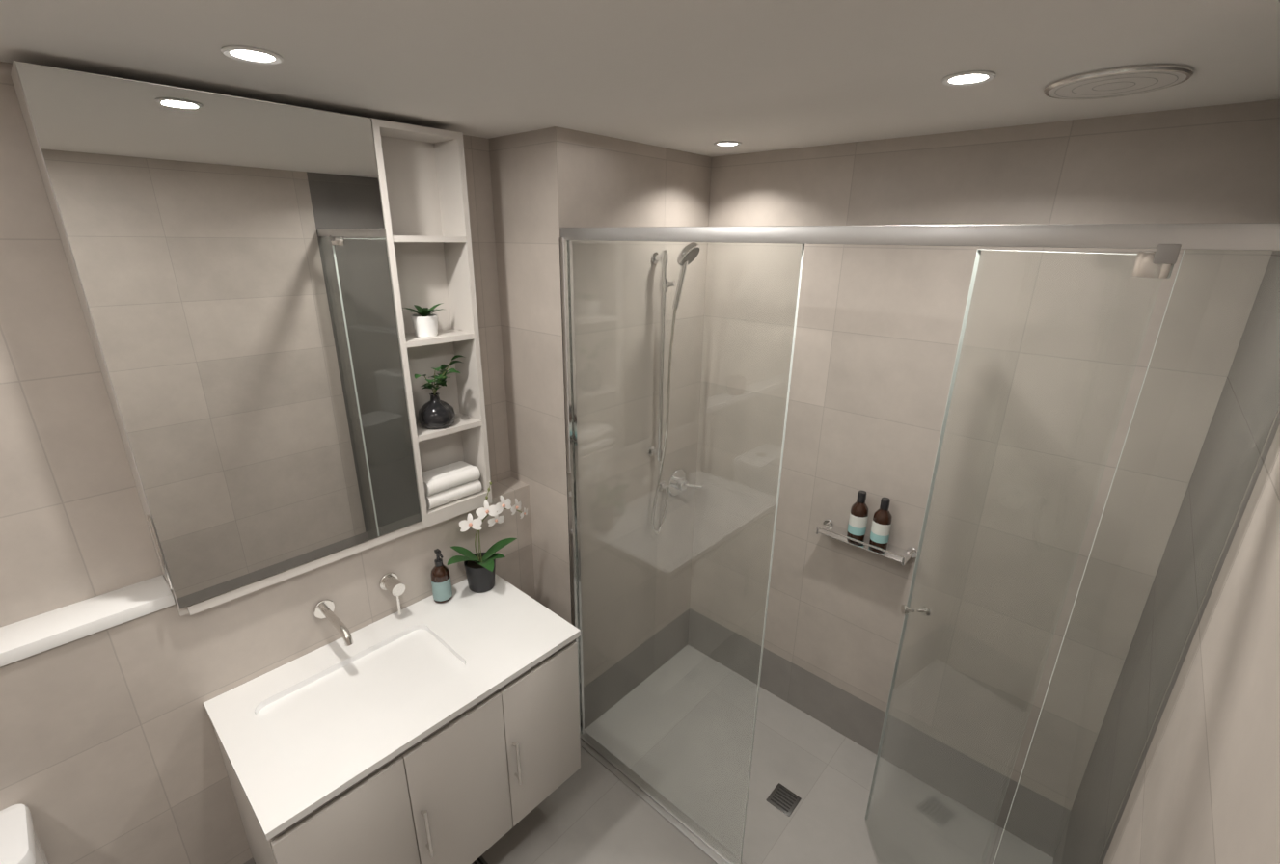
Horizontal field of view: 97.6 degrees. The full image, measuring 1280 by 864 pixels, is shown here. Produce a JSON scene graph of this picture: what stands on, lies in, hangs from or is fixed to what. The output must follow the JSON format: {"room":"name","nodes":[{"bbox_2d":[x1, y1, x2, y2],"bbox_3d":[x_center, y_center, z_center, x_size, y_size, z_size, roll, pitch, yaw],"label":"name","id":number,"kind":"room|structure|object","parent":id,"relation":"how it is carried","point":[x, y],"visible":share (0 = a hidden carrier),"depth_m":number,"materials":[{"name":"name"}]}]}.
{"room":"bathroom","nodes":[
{"label":"bathroom","id":0,"kind":"room"},
{"bbox_2d":[0,61,511,626],"bbox_3d":[-1.129,0.311,1.778,0.100,2.420,3.490,17,25,39],"label":"wall","id":1,"kind":"structure","parent":0,"point":[73,527],"depth_m":1.32,"materials":[{"name":"tile"}]},
{"bbox_2d":[10,60,492,616],"bbox_3d":[-0.918,-0.229,1.622,0.164,1.247,0.946,17,25,39],"label":"upper cabinet","id":2,"kind":"object","parent":1,"relation":"attached to","point":[252,277],"visible":0.98,"depth_m":1.45,"materials":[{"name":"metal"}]},
{"bbox_2d":[402,302,443,337],"bbox_3d":[-0.694,-0.365,1.830,0.144,0.098,0.142,17,25,39],"label":"potted plant","id":3,"kind":"object","parent":2,"relation":"in","point":[424,320],"visible":1,"depth_m":1.81,"materials":[{"name":"ceramic"}]},
{"bbox_2d":[414,354,464,429],"bbox_3d":[-0.669,-0.132,1.902,0.171,0.231,0.205,17,25,39],"label":"vase","id":4,"kind":"object","parent":2,"relation":"in","point":[435,412],"visible":1,"depth_m":1.89,"materials":[{"name":"black glass"}]},
{"bbox_2d":[422,461,481,509],"bbox_3d":[-0.701,0.187,2.031,0.132,0.102,0.224,17,25,39],"label":"towel","id":5,"kind":"object","parent":2,"relation":"in","point":[449,482],"visible":0.71,"depth_m":1.99,"materials":[{"name":"white fabric"}]},
{"bbox_2d":[0,477,535,863],"bbox_3d":[-1.329,1.016,1.620,0.120,1.185,2.470,17,25,39],"label":"wall","id":6,"kind":"structure","parent":0,"point":[110,752],"depth_m":1.52,"materials":[{"name":"tile"}]},
{"bbox_2d":[0,574,175,667],"bbox_3d":[-1.699,0.573,1.020,0.128,0.033,1.334,17,25,39],"label":"ledge cap","id":7,"kind":"object","parent":6,"relation":"on","point":[27,638],"visible":1,"depth_m":1.35,"materials":[{"name":"white stone"}]},
{"bbox_2d":[313,572,405,646],"bbox_3d":[-0.852,0.586,1.780,0.191,0.136,0.267,17,25,39],"label":"faucet","id":8,"kind":"object","parent":6,"relation":"attached to","point":[392,584],"visible":1,"depth_m":1.75,"materials":[{"name":"silver metal"}]},
{"bbox_2d":[203,573,580,863],"bbox_3d":[-0.704,0.999,1.808,0.562,0.610,0.922,17,25,39],"label":"bathroom vanity","id":9,"kind":"object","parent":6,"relation":"attached to","point":[428,730],"visible":1,"depth_m":1.62,"materials":[{"name":"laminate"}]},
{"bbox_2d":[430,548,452,603],"bbox_3d":[-0.707,0.509,1.988,0.075,0.200,0.065,17,25,39],"label":"soap pump","id":10,"kind":"object","parent":9,"relation":"on","point":[441,585],"visible":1,"depth_m":1.98,"materials":[{"name":"orange glass"}]},
{"bbox_2d":[447,481,527,593],"bbox_3d":[-0.553,0.387,2.036,0.183,0.404,0.341,17,25,39],"label":"orchid pot","id":11,"kind":"object","parent":9,"relation":"on","point":[480,568],"visible":1,"depth_m":2.04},
{"bbox_2d":[488,126,711,729],"bbox_3d":[-0.130,0.076,2.504,0.360,2.420,0.820,17,25,39],"label":"wall","id":12,"kind":"structure","parent":0,"point":[548,183],"depth_m":2.18,"materials":[{"name":"tile"}]},
{"bbox_2d":[648,242,701,534],"bbox_3d":[0.195,-0.140,2.377,0.183,1.261,0.284,17,25,39],"label":"shower head set","id":13,"kind":"object","parent":12,"relation":"attached to","point":[675,474],"depth_m":2.26,"materials":[{"name":"silver metal"}]},
{"bbox_2d":[0,0,1279,157],"bbox_3d":[-0.326,-0.641,0.701,2.220,0.100,3.490,17,25,39],"label":"ceiling","id":14,"kind":"structure","parent":0,"point":[701,77],"depth_m":1.05,"materials":[{"name":"paint"}]},
{"bbox_2d":[220,45,283,64],"bbox_3d":[-0.733,-0.713,1.061,0.100,0.006,0.100,17,25,39],"label":"recessed light","id":15,"kind":"object","parent":14,"relation":"in","point":[253,55],"visible":1,"depth_m":1.06,"materials":[{"name":"white plastic"}]},
{"bbox_2d":[713,140,741,147],"bbox_3d":[0.307,-1.009,1.964,0.100,0.006,0.100,17,25,39],"label":"recessed light","id":16,"kind":"object","parent":14,"relation":"in","point":[727,144],"visible":1,"depth_m":1.97,"materials":[{"name":"white plastic"}]},
{"bbox_2d":[941,70,996,85],"bbox_3d":[0.673,-0.725,1.149,0.100,0.006,0.100,17,25,39],"label":"recessed light","id":17,"kind":"object","parent":14,"relation":"in","point":[969,78],"visible":1,"depth_m":1.15,"materials":[{"name":"white plastic"}]},
{"bbox_2d":[1043,64,1194,99],"bbox_3d":[0.987,-0.724,1.166,0.242,0.009,0.242,17,25,39],"label":"exhaust fan","id":18,"kind":"object","parent":14,"relation":"attached to","point":[1123,81],"visible":1,"depth_m":1.14,"materials":[{"name":"white plastic"}]},
{"bbox_2d":[481,645,1053,863],"bbox_3d":[-0.357,1.743,1.518,2.220,0.100,3.490,17,25,39],"label":"floor","id":19,"kind":"structure","parent":0,"point":[592,810],"depth_m":2.23,"materials":[{"name":"tile"}]},
{"bbox_2d":[0,804,49,863],"bbox_3d":[-1.349,1.375,1.105,0.660,0.838,0.410,17,25,39],"label":"toilet","id":20,"kind":"object","parent":19,"relation":"on","point":[19,843],"visible":0.98,"depth_m":1.25,"materials":[{"name":"white ceramic"}]},
{"bbox_2d":[471,855,488,863],"bbox_3d":[-0.605,1.528,1.974,0.100,0.004,0.100,17,25,39],"label":"floor drain","id":21,"kind":"object","parent":19,"relation":"on","point":[480,859],"depth_m":1.99,"materials":[{"name":"grey metal"}]},
{"bbox_2d":[766,783,801,817],"bbox_3d":[0.571,1.458,2.223,0.100,0.004,0.100,17,25,39],"label":"floor drain","id":22,"kind":"object","parent":19,"relation":"on","point":[783,800],"visible":1,"depth_m":2.22,"materials":[{"name":"grey metal"}]},
{"bbox_2d":[559,222,1279,863],"bbox_3d":[0.501,0.482,1.791,1.658,2.130,0.511,17,25,39],"label":"shower enclosure","id":23,"kind":"object","parent":19,"relation":"on","point":[1167,242],"visible":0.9,"depth_m":1.43,"materials":[{"name":"clear glass"}]},
{"bbox_2d":[687,99,1279,858],"bbox_3d":[0.831,0.168,2.273,2.120,2.420,0.100,17,25,39],"label":"wall","id":24,"kind":"structure","parent":0,"point":[877,337],"depth_m":1.93,"materials":[{"name":"tile"}]},
{"bbox_2d":[816,518,917,565],"bbox_3d":[0.866,0.424,2.172,0.373,0.051,0.113,17,25,39],"label":"shower shelf","id":25,"kind":"object","parent":24,"relation":"attached to","point":[829,528],"visible":0.96,"depth_m":2.13,"materials":[{"name":"silver metal"}]},
{"bbox_2d":[846,490,868,542],"bbox_3d":[0.845,0.322,2.162,0.065,0.199,0.065,17,25,39],"label":"bottle","id":26,"kind":"object","parent":25,"relation":"on","point":[857,521],"visible":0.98,"depth_m":2.14,"materials":[{"name":"orange glass"}]},
{"bbox_2d":[869,497,892,549],"bbox_3d":[0.909,0.342,2.107,0.065,0.199,0.065,17,25,39],"label":"bottle","id":27,"kind":"object","parent":25,"relation":"on","point":[881,527],"visible":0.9,"depth_m":2.09,"materials":[{"name":"orange glass"}]},
{"bbox_2d":[1053,250,1279,863],"bbox_3d":[0.411,0.802,0.406,0.100,2.420,3.390,17,25,39],"label":"wall","id":28,"kind":"structure","parent":0,"point":[1206,789],"depth_m":0.90,"materials":[{"name":"tile"}]}
]}

